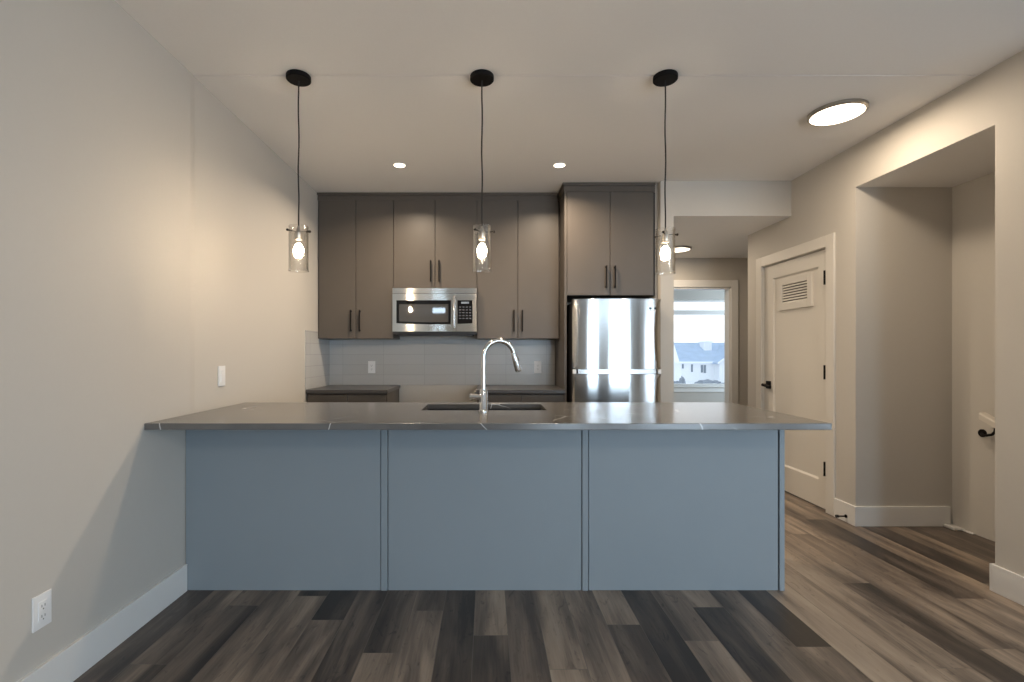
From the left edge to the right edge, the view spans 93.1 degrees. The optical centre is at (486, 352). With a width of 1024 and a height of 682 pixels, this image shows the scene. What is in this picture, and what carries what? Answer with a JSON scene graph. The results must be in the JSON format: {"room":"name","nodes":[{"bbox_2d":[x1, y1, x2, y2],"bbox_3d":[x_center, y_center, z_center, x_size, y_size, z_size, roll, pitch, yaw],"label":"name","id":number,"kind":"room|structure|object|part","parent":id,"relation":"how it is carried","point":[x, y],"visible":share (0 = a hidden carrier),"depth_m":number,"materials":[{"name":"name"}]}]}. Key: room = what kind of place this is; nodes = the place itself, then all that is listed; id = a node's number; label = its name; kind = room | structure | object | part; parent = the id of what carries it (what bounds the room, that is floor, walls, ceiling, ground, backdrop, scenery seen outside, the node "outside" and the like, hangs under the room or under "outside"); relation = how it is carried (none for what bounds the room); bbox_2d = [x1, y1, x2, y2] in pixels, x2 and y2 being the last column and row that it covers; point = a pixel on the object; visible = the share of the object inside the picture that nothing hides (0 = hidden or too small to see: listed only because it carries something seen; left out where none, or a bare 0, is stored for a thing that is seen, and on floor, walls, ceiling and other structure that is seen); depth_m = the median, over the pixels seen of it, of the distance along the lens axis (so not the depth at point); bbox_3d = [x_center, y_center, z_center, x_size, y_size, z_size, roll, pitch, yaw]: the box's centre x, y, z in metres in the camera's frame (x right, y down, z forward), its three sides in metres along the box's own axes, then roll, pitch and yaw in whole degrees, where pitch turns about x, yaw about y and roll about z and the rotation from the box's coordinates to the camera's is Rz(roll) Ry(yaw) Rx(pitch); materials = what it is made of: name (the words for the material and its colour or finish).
{"room":"kitchen","nodes":[
{"label":"kitchen","id":0,"kind":"room"},
{"bbox_2d":[0,0,328,681],"bbox_3d":[-1.635,-0.122,0.205,0.125,2.725,9.250,0,0,0],"label":"wall","id":1,"kind":"structure","parent":0,"point":[144,235],"depth_m":2.03,"materials":[{"name":"paint"}]},
{"bbox_2d":[32,589,51,632],"bbox_3d":[-1.567,0.910,1.706,0.009,0.120,0.072,0,0,0],"label":"wall outlet","id":2,"kind":"object","parent":1,"relation":"attached to","point":[42,603],"visible":1,"depth_m":1.70,"materials":[{"name":"white plastic"}]},
{"bbox_2d":[38,599,47,622],"bbox_3d":[-1.565,0.910,1.706,0.004,0.068,0.034,0,0,0],"label":"receptacle","id":3,"kind":"object","parent":2,"relation":"attached to","point":[42,603],"depth_m":1.71,"materials":[{"name":"white plastic"}]},
{"bbox_2d":[17,564,186,681],"bbox_3d":[-1.567,1.170,-0.892,0.020,0.140,6.816,0,0,0],"label":"baseboard","id":4,"kind":"structure","parent":1,"relation":"attached to","point":[79,656],"depth_m":2.00,"materials":[{"name":"paint"}]},
{"bbox_2d":[218,366,224,385],"bbox_3d":[-1.572,0.140,2.872,0.010,0.120,0.072,0,0,0],"label":"light switch","id":5,"kind":"object","parent":1,"relation":"attached to","point":[221,369],"visible":1,"depth_m":2.86,"materials":[{"name":"white plastic"}]},
{"bbox_2d":[305,330,328,389],"bbox_3d":[-1.573,0.067,4.506,0.008,0.518,0.632,0,0,0],"label":"backsplash","id":6,"kind":"structure","parent":1,"relation":"attached to","point":[316,350],"depth_m":4.43,"materials":[{"name":"grey tile"}]},
{"bbox_2d":[329,302,571,401],"bbox_3d":[-0.097,-0.122,4.890,3.200,2.725,0.120,0,0,0],"label":"wall","id":7,"kind":"structure","parent":0,"point":[407,393],"depth_m":4.83,"materials":[{"name":"paint"}]},
{"bbox_2d":[318,200,399,338],"bbox_3d":[-1.223,-0.771,4.647,0.707,1.287,0.363,0,0,0],"label":"upper cabinet","id":8,"kind":"object","parent":7,"relation":"attached to","point":[356,237],"visible":0.99,"depth_m":4.50,"materials":[{"name":"brown wood"}]},
{"bbox_3d":[-1.394,-0.771,4.510,0.346,1.287,0.019,0,0,0],"label":"door","id":9,"kind":"part","parent":8,"relation":"part of","materials":[{"name":"wood"}]},
{"bbox_3d":[-1.044,-0.771,4.510,0.346,1.287,0.019,0,0,0],"label":"door","id":10,"kind":"part","parent":8,"relation":"part of","materials":[{"name":"wood"}]},
{"bbox_2d":[317,192,557,200],"bbox_3d":[-0.461,-1.449,4.657,2.232,0.064,0.345,0,0,0],"label":"crown molding","id":11,"kind":"structure","parent":8,"relation":"on","point":[393,196],"depth_m":4.50,"materials":[{"name":"wood"}]},
{"bbox_2d":[394,200,476,287],"bbox_3d":[-0.481,-1.006,4.647,0.775,0.819,0.363,0,0,0],"label":"upper cabinet","id":12,"kind":"object","parent":7,"relation":"attached to","point":[435,241],"visible":0.79,"depth_m":4.50,"materials":[{"name":"brown wood"}]},
{"bbox_3d":[-0.676,-1.006,4.510,0.382,0.819,0.019,0,0,0],"label":"door","id":13,"kind":"part","parent":12,"relation":"part of","materials":[{"name":"wood"}]},
{"bbox_2d":[392,288,476,335],"bbox_3d":[-0.481,-0.371,4.600,0.770,0.431,0.442,0,0,0],"label":"microwave","id":14,"kind":"object","parent":12,"relation":"attached to","point":[415,311],"visible":1,"depth_m":4.43,"materials":[{"name":"metal"}]},
{"bbox_3d":[-0.575,-0.363,4.449,0.583,0.347,0.042,0,0,0],"label":"door","id":15,"kind":"part","parent":14,"relation":"part of","materials":[{"name":"metal"}]},
{"bbox_3d":[-0.301,-0.367,4.405,0.022,0.293,0.051,0,0,0],"label":"handle","id":16,"kind":"part","parent":14,"relation":"part of","materials":[{"name":"metal"}]},
{"bbox_3d":[-0.189,-0.363,4.449,0.185,0.347,0.042,0,0,0],"label":"control panel","id":17,"kind":"part","parent":14,"relation":"part of","materials":[{"name":"metal"}]},
{"bbox_3d":[-0.444,-0.752,4.484,0.012,0.200,0.035,0,0,0],"label":"handle","id":18,"kind":"part","parent":12,"relation":"part of","materials":[{"name":"black metal"}]},
{"bbox_3d":[-0.288,-1.006,4.510,0.386,0.819,0.019,0,0,0],"label":"door","id":19,"kind":"part","parent":12,"relation":"part of","materials":[{"name":"wood"}]},
{"bbox_2d":[330,340,554,384],"bbox_3d":[-0.446,0.100,4.826,2.244,0.452,0.008,0,0,0],"label":"backsplash","id":20,"kind":"structure","parent":7,"relation":"attached to","point":[397,362],"depth_m":4.82,"materials":[{"name":"grey tile"}]},
{"bbox_2d":[368,361,374,372],"bbox_3d":[-1.148,0.147,4.817,0.072,0.120,0.009,0,0,0],"label":"wall outlet","id":21,"kind":"object","parent":20,"relation":"attached to","point":[371,364],"visible":1,"depth_m":4.82,"materials":[{"name":"white plastic"}]},
{"bbox_2d":[534,361,540,372],"bbox_3d":[0.505,0.147,4.817,0.072,0.120,0.009,0,0,0],"label":"wall outlet","id":22,"kind":"object","parent":20,"relation":"attached to","point":[537,364],"visible":1,"depth_m":4.82,"materials":[{"name":"white plastic"}]},
{"bbox_2d":[477,200,558,338],"bbox_3d":[0.292,-0.771,4.647,0.769,1.287,0.363,0,0,0],"label":"upper cabinet","id":23,"kind":"object","parent":7,"relation":"attached to","point":[519,299],"visible":0.99,"depth_m":4.50,"materials":[{"name":"brown wood"}]},
{"bbox_3d":[0.097,-0.771,4.510,0.376,1.287,0.019,0,0,0],"label":"door","id":24,"kind":"part","parent":23,"relation":"part of","materials":[{"name":"wood"}]},
{"bbox_3d":[0.250,-0.292,4.484,0.012,0.200,0.035,0,0,0],"label":"handle","id":25,"kind":"part","parent":23,"relation":"part of","materials":[{"name":"black metal"}]},
{"bbox_3d":[0.476,-0.771,4.510,0.375,1.287,0.019,0,0,0],"label":"door","id":26,"kind":"part","parent":23,"relation":"part of","materials":[{"name":"wood"}]},
{"bbox_2d":[73,491,1023,681],"bbox_3d":[1.801,1.240,1.900,6.795,0.001,12.398,0,0,0],"label":"floor","id":27,"kind":"structure","parent":0,"point":[528,662],"depth_m":2.15,"materials":[{"name":"plastic"}]},
{"bbox_2d":[307,389,398,401],"bbox_3d":[-1.224,0.799,4.505,0.699,0.882,0.648,0,0,0],"label":"base cabinet","id":28,"kind":"object","parent":27,"relation":"on","point":[393,396],"visible":0.13,"depth_m":4.21,"materials":[{"name":"brown wood"}]},
{"bbox_3d":[-1.391,0.454,4.224,0.349,0.172,0.019,0,0,0],"label":"drawer","id":29,"kind":"part","parent":28,"relation":"part of","materials":[{"name":"wood"}]},
{"bbox_2d":[306,385,399,393],"bbox_3d":[-1.215,0.342,4.506,0.706,0.031,0.632,0,0,0],"label":"countertop","id":30,"kind":"structure","parent":28,"relation":"on","point":[329,389],"depth_m":4.24,"materials":[{"name":"stone"}]},
{"bbox_3d":[-1.046,0.454,4.224,0.332,0.172,0.019,0,0,0],"label":"drawer","id":31,"kind":"part","parent":28,"relation":"part of","materials":[{"name":"wood"}]},
{"bbox_2d":[186,430,784,590],"bbox_3d":[-0.012,0.798,2.829,3.118,0.884,0.628,0,0,0],"label":"kitchen island","id":32,"kind":"object","parent":27,"relation":"on","point":[383,510],"visible":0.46,"depth_m":2.52,"materials":[{"name":"wood"}]},
{"bbox_3d":[-1.061,0.798,2.529,1.014,0.882,0.019,0,0,0],"label":"panel","id":33,"kind":"part","parent":32,"relation":"part of","materials":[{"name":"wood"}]},
{"bbox_3d":[-0.011,0.798,2.529,1.005,0.882,0.019,0,0,0],"label":"panel","id":34,"kind":"part","parent":32,"relation":"part of","materials":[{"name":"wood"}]},
{"bbox_2d":[144,402,831,429],"bbox_3d":[0.005,0.341,2.687,3.154,0.030,0.936,0,0,0],"label":"island countertop","id":35,"kind":"structure","parent":32,"relation":"on","point":[247,415],"depth_m":2.42,"materials":[{"name":"grey stone"}]},
{"bbox_2d":[427,409,540,409],"bbox_3d":[-0.017,0.446,2.888,0.734,0.178,0.349,0,0,0],"label":"sink","id":36,"kind":"object","parent":35,"relation":"in","point":[427,409],"visible":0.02,"depth_m":3.05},
{"bbox_2d":[470,338,520,411],"bbox_3d":[0.050,0.124,2.689,0.289,0.404,0.128,0,0,0],"label":"faucet","id":37,"kind":"object","parent":35,"relation":"on","point":[483,396],"visible":1,"depth_m":2.65,"materials":[{"name":"silver metal"}]},
{"bbox_3d":[-0.065,0.236,2.688,0.061,0.054,0.106,0,0,0],"label":"handle","id":38,"kind":"part","parent":37,"relation":"part of","materials":[{"name":"silver metal"}]},
{"bbox_3d":[0.065,0.064,2.689,0.208,0.284,0.027,0,0,-22],"label":"spout","id":39,"kind":"part","parent":37,"relation":"part of","materials":[{"name":"silver metal"}]},
{"bbox_3d":[1.022,0.798,2.529,0.984,0.882,0.019,0,0,0],"label":"panel","id":40,"kind":"part","parent":32,"relation":"part of","materials":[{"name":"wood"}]},
{"bbox_3d":[1.534,0.798,2.808,0.026,0.882,0.585,0,0,0],"label":"panel","id":41,"kind":"part","parent":32,"relation":"part of","materials":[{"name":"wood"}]},
{"bbox_2d":[477,394,563,401],"bbox_3d":[0.294,0.799,4.505,0.763,0.882,0.648,0,0,0],"label":"base cabinet","id":42,"kind":"object","parent":27,"relation":"on","point":[491,397],"visible":0.1,"depth_m":4.21,"materials":[{"name":"brown wood"}]},
{"bbox_3d":[0.107,0.454,4.224,0.381,0.172,0.019,0,0,0],"label":"drawer","id":43,"kind":"part","parent":42,"relation":"part of","materials":[{"name":"wood"}]},
{"bbox_2d":[476,385,564,393],"bbox_3d":[0.292,0.342,4.506,0.768,0.031,0.632,0,0,0],"label":"countertop","id":44,"kind":"structure","parent":42,"relation":"on","point":[492,389],"depth_m":4.24,"materials":[{"name":"stone"}]},
{"bbox_3d":[0.487,0.454,4.224,0.370,0.172,0.019,0,0,0],"label":"drawer","id":45,"kind":"part","parent":42,"relation":"part of","materials":[{"name":"wood"}]},
{"bbox_2d":[555,182,656,401],"bbox_3d":[1.081,-0.122,4.515,0.842,2.724,0.628,0,0,0],"label":"tall cabinet","id":46,"kind":"object","parent":27,"relation":"on","point":[607,229],"visible":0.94,"depth_m":4.24,"materials":[{"name":"brown wood"}]},
{"bbox_3d":[0.687,-0.083,4.530,0.020,2.645,0.598,0,0,0],"label":"panel","id":47,"kind":"part","parent":46,"relation":"part of","materials":[{"name":"wood"}]},
{"bbox_3d":[0.888,-0.952,4.245,0.374,0.903,0.019,0,0,0],"label":"door","id":48,"kind":"part","parent":46,"relation":"part of","materials":[{"name":"wood"}]},
{"bbox_3d":[1.066,-1.444,4.524,0.812,0.074,0.610,0,0,0],"label":"crown","id":49,"kind":"part","parent":46,"relation":"part of","materials":[{"name":"wood"}]},
{"bbox_3d":[1.268,-0.952,4.245,0.377,0.903,0.019,0,0,0],"label":"door","id":50,"kind":"part","parent":46,"relation":"part of","materials":[{"name":"wood"}]},
{"bbox_2d":[567,299,660,401],"bbox_3d":[1.098,0.395,4.428,0.748,1.690,0.745,0,0,0],"label":"refrigerator","id":51,"kind":"object","parent":27,"relation":"on","point":[614,345],"visible":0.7,"depth_m":4.06,"materials":[{"name":"metal"}]},
{"bbox_3d":[1.098,0.670,4.090,0.748,0.969,0.070,0,0,0],"label":"fridge door","id":52,"kind":"part","parent":51,"relation":"part of","materials":[{"name":"metal"}]},
{"bbox_3d":[1.098,-0.155,4.090,0.748,0.590,0.070,0,0,0],"label":"freezer door","id":53,"kind":"part","parent":51,"relation":"part of","materials":[{"name":"metal"}]},
{"bbox_2d":[944,524,974,534],"bbox_3d":[3.284,1.229,3.365,0.078,0.022,0.150,0,0,0],"label":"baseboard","id":54,"kind":"structure","parent":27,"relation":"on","point":[953,527],"depth_m":3.37,"materials":[{"name":"paint"}]},
{"bbox_2d":[115,0,1023,192],"bbox_3d":[1.802,-1.560,0.890,6.997,0.150,10.620,0,0,0],"label":"ceiling","id":55,"kind":"structure","parent":0,"point":[573,85],"depth_m":2.62,"materials":[{"name":"paint"}]},
{"bbox_2d":[286,69,310,271],"bbox_3d":[-1.009,-0.960,2.601,0.135,1.050,0.130,0,0,0],"label":"pendant light","id":56,"kind":"object","parent":55,"relation":"hanging from","point":[299,78],"visible":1,"depth_m":2.59,"materials":[{"name":"black metal"}]},
{"bbox_3d":[-1.012,-0.555,2.600,0.107,0.241,0.107,0,0,0],"label":"lamp shade","id":57,"kind":"part","parent":56,"relation":"part of","materials":[{"name":"clear glass"}]},
{"bbox_3d":[-1.012,-1.066,2.600,0.011,0.797,0.009,0,0,-23],"label":"cord","id":58,"kind":"part","parent":56,"relation":"part of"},
{"bbox_2d":[295,226,302,240],"bbox_3d":[-1.012,-0.640,2.600,0.041,0.076,0.041,0,0,0],"label":"socket","id":59,"kind":"object","parent":56,"relation":"attached to","point":[298,234],"depth_m":2.59,"materials":[{"name":"silver metal"}]},
{"bbox_2d":[392,162,406,167],"bbox_3d":[-0.694,-1.482,3.840,0.116,0.004,0.116,0,0,0],"label":"recessed light","id":60,"kind":"object","parent":55,"relation":"in","point":[397,164],"visible":1,"depth_m":3.84,"materials":[{"name":"white plastic"}]},
{"bbox_2d":[470,69,494,272],"bbox_3d":[-0.023,-0.960,2.600,0.135,1.050,0.129,0,0,0],"label":"pendant light","id":61,"kind":"object","parent":55,"relation":"hanging from","point":[482,78],"visible":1,"depth_m":2.59,"materials":[{"name":"black metal"}]},
{"bbox_2d":[478,226,485,240],"bbox_3d":[-0.027,-0.640,2.600,0.041,0.076,0.041,0,0,0],"label":"socket","id":62,"kind":"object","parent":61,"relation":"attached to","point":[481,234],"depth_m":2.59,"materials":[{"name":"silver metal"}]},
{"bbox_3d":[-0.027,-1.067,2.600,0.011,0.797,0.011,0,0,0],"label":"cord","id":63,"kind":"part","parent":61,"relation":"part of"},
{"bbox_2d":[552,162,566,167],"bbox_3d":[0.575,-1.482,3.840,0.116,0.004,0.116,0,0,0],"label":"recessed light","id":64,"kind":"object","parent":55,"relation":"in","point":[559,164],"visible":1,"depth_m":3.84,"materials":[{"name":"white plastic"}]},
{"bbox_2d":[653,69,678,274],"bbox_3d":[0.962,-0.953,2.600,0.136,1.064,0.128,0,0,0],"label":"pendant light","id":65,"kind":"object","parent":55,"relation":"hanging from","point":[667,77],"visible":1,"depth_m":2.60,"materials":[{"name":"black metal"}]},
{"bbox_2d":[661,228,668,243],"bbox_3d":[0.958,-0.626,2.600,0.041,0.076,0.041,0,0,0],"label":"socket","id":66,"kind":"object","parent":65,"relation":"attached to","point":[665,237],"depth_m":2.59,"materials":[{"name":"silver metal"}]},
{"bbox_3d":[0.958,-1.060,2.600,0.011,0.811,0.009,0,0,22],"label":"cord","id":67,"kind":"part","parent":65,"relation":"part of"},
{"bbox_3d":[0.958,-0.541,2.600,0.107,0.241,0.107,0,0,0],"label":"lamp shade","id":68,"kind":"part","parent":65,"relation":"part of","materials":[{"name":"clear glass"}]},
{"bbox_2d":[807,98,868,125],"bbox_3d":[2.158,-1.472,2.985,0.312,0.026,0.312,0,0,0],"label":"recessed light","id":69,"kind":"object","parent":55,"relation":"in","point":[841,111],"visible":1,"depth_m":2.95,"materials":[{"name":"white plastic"}]},
{"bbox_2d":[657,181,673,401],"bbox_3d":[1.560,-0.122,5.125,0.114,2.725,1.870,0,0,0],"label":"wall partition","id":70,"kind":"structure","parent":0,"point":[665,267],"depth_m":4.19,"materials":[{"name":"paint"}]},
{"bbox_2d":[674,290,723,401],"bbox_3d":[3.300,-0.010,8.070,3.800,2.500,0.140,0,0,0],"label":"wall","id":71,"kind":"structure","parent":0,"point":[678,294],"depth_m":8.00,"materials":[{"name":"paint"}]},
{"bbox_2d":[674,300,723,391],"bbox_3d":[3.550,-0.110,8.045,1.700,1.530,0.150,0,0,0],"label":"window","id":72,"kind":"structure","parent":71,"relation":"in","point":[677,387],"depth_m":8.05,"materials":[{"name":"paint"}]},
{"bbox_3d":[3.550,0.605,8.010,1.700,0.100,0.080,0,0,0],"label":"sill","id":73,"kind":"part","parent":72,"relation":"part of","materials":[{"name":"paint"}]},
{"bbox_2d":[674,258,747,405],"bbox_3d":[3.252,-0.122,6.120,3.497,2.725,0.120,0,0,0],"label":"wall","id":74,"kind":"structure","parent":0,"point":[685,268],"depth_m":6.06,"materials":[{"name":"paint"}]},
{"bbox_2d":[674,280,737,403],"bbox_3d":[2.643,0.170,6.112,0.993,2.141,0.137,0,0,0],"label":"trim","id":75,"kind":"structure","parent":74,"relation":"attached to","point":[730,287],"depth_m":6.04,"materials":[{"name":"paint"}]},
{"bbox_2d":[674,220,780,257],"bbox_3d":[3.058,-1.220,5.185,2.883,0.080,1.750,0,0,0],"label":"ceiling","id":76,"kind":"structure","parent":0,"point":[706,238],"depth_m":4.93,"materials":[{"name":"paint"}]},
{"bbox_2d":[674,246,690,252],"bbox_3d":[2.165,-1.167,5.490,0.284,0.026,0.284,0,0,0],"label":"recessed light","id":77,"kind":"object","parent":76,"relation":"in","point":[677,249],"visible":0.56,"depth_m":5.40,"materials":[{"name":"white plastic"}]},
{"bbox_2d":[674,248,689,251],"bbox_3d":[2.165,-1.161,5.490,0.256,0.014,0.256,0,0,0],"label":"diffuser","id":78,"kind":"object","parent":77,"relation":"attached to","point":[675,249],"depth_m":5.45,"materials":[{"name":"white plastic"}]},
{"bbox_2d":[674,181,790,219],"bbox_3d":[2.126,-1.333,4.250,1.018,0.305,0.120,0,0,0],"label":"wall header","id":79,"kind":"structure","parent":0,"point":[693,200],"depth_m":4.19,"materials":[{"name":"paint"}]},
{"bbox_2d":[748,50,1023,575],"bbox_3d":[2.695,-0.122,3.545,0.120,2.725,2.690,0,0,0],"label":"wall","id":80,"kind":"structure","parent":0,"point":[835,196],"depth_m":3.08,"materials":[{"name":"paint"}]},
{"bbox_2d":[756,233,835,515],"bbox_3d":[2.668,0.168,4.185,0.174,2.144,1.058,0,0,0],"label":"door","id":81,"kind":"structure","parent":80,"relation":"in","point":[796,296],"depth_m":4.07,"materials":[{"name":"paint"}]},
{"bbox_3d":[2.614,0.305,4.508,0.066,0.072,0.147,0,0,0],"label":"handle","id":82,"kind":"part","parent":81,"relation":"part of","materials":[{"name":"black metal"}]},
{"bbox_2d":[778,272,812,310],"bbox_3d":[2.656,-0.515,4.173,0.022,0.280,0.455,0,0,0],"label":"vent","id":83,"kind":"object","parent":81,"relation":"attached to","point":[795,290],"depth_m":4.15,"materials":[{"name":"metal"}]},
{"bbox_2d":[835,514,846,517],"bbox_3d":[2.583,1.195,3.530,0.075,0.023,0.024,0,0,0],"label":"door stop","id":84,"kind":"object","parent":80,"relation":"attached to","point":[845,515],"visible":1,"depth_m":3.52,"materials":[{"name":"black metal"}]},
{"bbox_2d":[834,498,853,525],"bbox_3d":[2.627,1.170,3.558,0.015,0.140,0.194,0,0,0],"label":"baseboard","id":85,"kind":"structure","parent":80,"relation":"attached to","point":[841,507],"depth_m":3.55,"materials":[{"name":"paint"}]},
{"bbox_2d":[989,563,1023,605],"bbox_3d":[2.688,1.170,2.315,0.135,0.140,0.420,0,0,0],"label":"baseboard","id":86,"kind":"structure","parent":80,"relation":"attached to","point":[1008,584],"depth_m":2.44,"materials":[{"name":"paint"}]},
{"bbox_2d":[872,187,951,524],"bbox_3d":[3.100,1.330,3.520,0.690,5.020,0.120,0,0,0],"label":"wall","id":87,"kind":"structure","parent":0,"point":[912,226],"depth_m":3.46,"materials":[{"name":"paint"}]},
{"bbox_2d":[854,506,949,525],"bbox_3d":[2.960,1.170,3.453,0.680,0.140,0.016,0,0,0],"label":"baseboard","id":88,"kind":"structure","parent":87,"relation":"attached to","point":[863,515],"depth_m":3.44,"materials":[{"name":"paint"}]},
{"bbox_2d":[874,135,994,186],"bbox_3d":[3.100,-1.220,2.830,0.690,0.080,1.260,0,0,0],"label":"ceiling","id":89,"kind":"structure","parent":0,"point":[976,160],"depth_m":3.12,"materials":[{"name":"paint"}]},
{"bbox_2d":[952,172,994,541],"bbox_3d":[3.385,1.330,2.220,0.120,5.020,2.480,0,0,0],"label":"wall","id":90,"kind":"structure","parent":0,"point":[973,201],"depth_m":3.30,"materials":[{"name":"paint"}]},
{"bbox_2d":[978,412,994,436],"bbox_3d":[3.275,0.649,2.760,0.100,0.509,1.021,0,0,0],"label":"handrail","id":91,"kind":"object","parent":90,"relation":"attached to","point":[985,417],"visible":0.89,"depth_m":3.14,"materials":[{"name":"white wood"}]},
{"bbox_3d":[3.252,0.624,2.712,0.055,0.459,0.925,0,0,0],"label":"rail","id":92,"kind":"part","parent":91,"relation":"part of","materials":[{"name":"brown wood"}]},
{"label":"outside","id":93,"kind":"structure","parent":0,"visible":0},
{"bbox_3d":[50.000,3.890,114.750,180.000,0.300,210.500,0,0,0],"label":"snow ground","id":94,"kind":"structure","parent":93,"visible":0},
{"bbox_2d":[679,376,685,383],"bbox_3d":[22.801,3.208,56.509,0.738,1.065,0.697,0,0,0],"label":"shrub","id":95,"kind":"object","parent":94,"relation":"on","point":[682,379],"visible":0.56,"depth_m":56.33,"materials":[{"name":"grey plant"}]},
{"bbox_2d":[674,341,723,382],"bbox_3d":[31.056,1.143,64.325,14.788,5.195,12.250,0,0,0],"label":"house","id":96,"kind":"structure","parent":94,"relation":"on","point":[704,360],"depth_m":60.09,"materials":[{"name":"white"}]},
{"bbox_2d":[694,379,720,383],"bbox_3d":[26.089,3.463,57.011,3.357,0.554,1.416,0,0,0],"label":"shrub","id":97,"kind":"object","parent":94,"relation":"on","point":[707,381],"visible":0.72,"depth_m":56.63,"materials":[{"name":"grey plant"}]}
]}

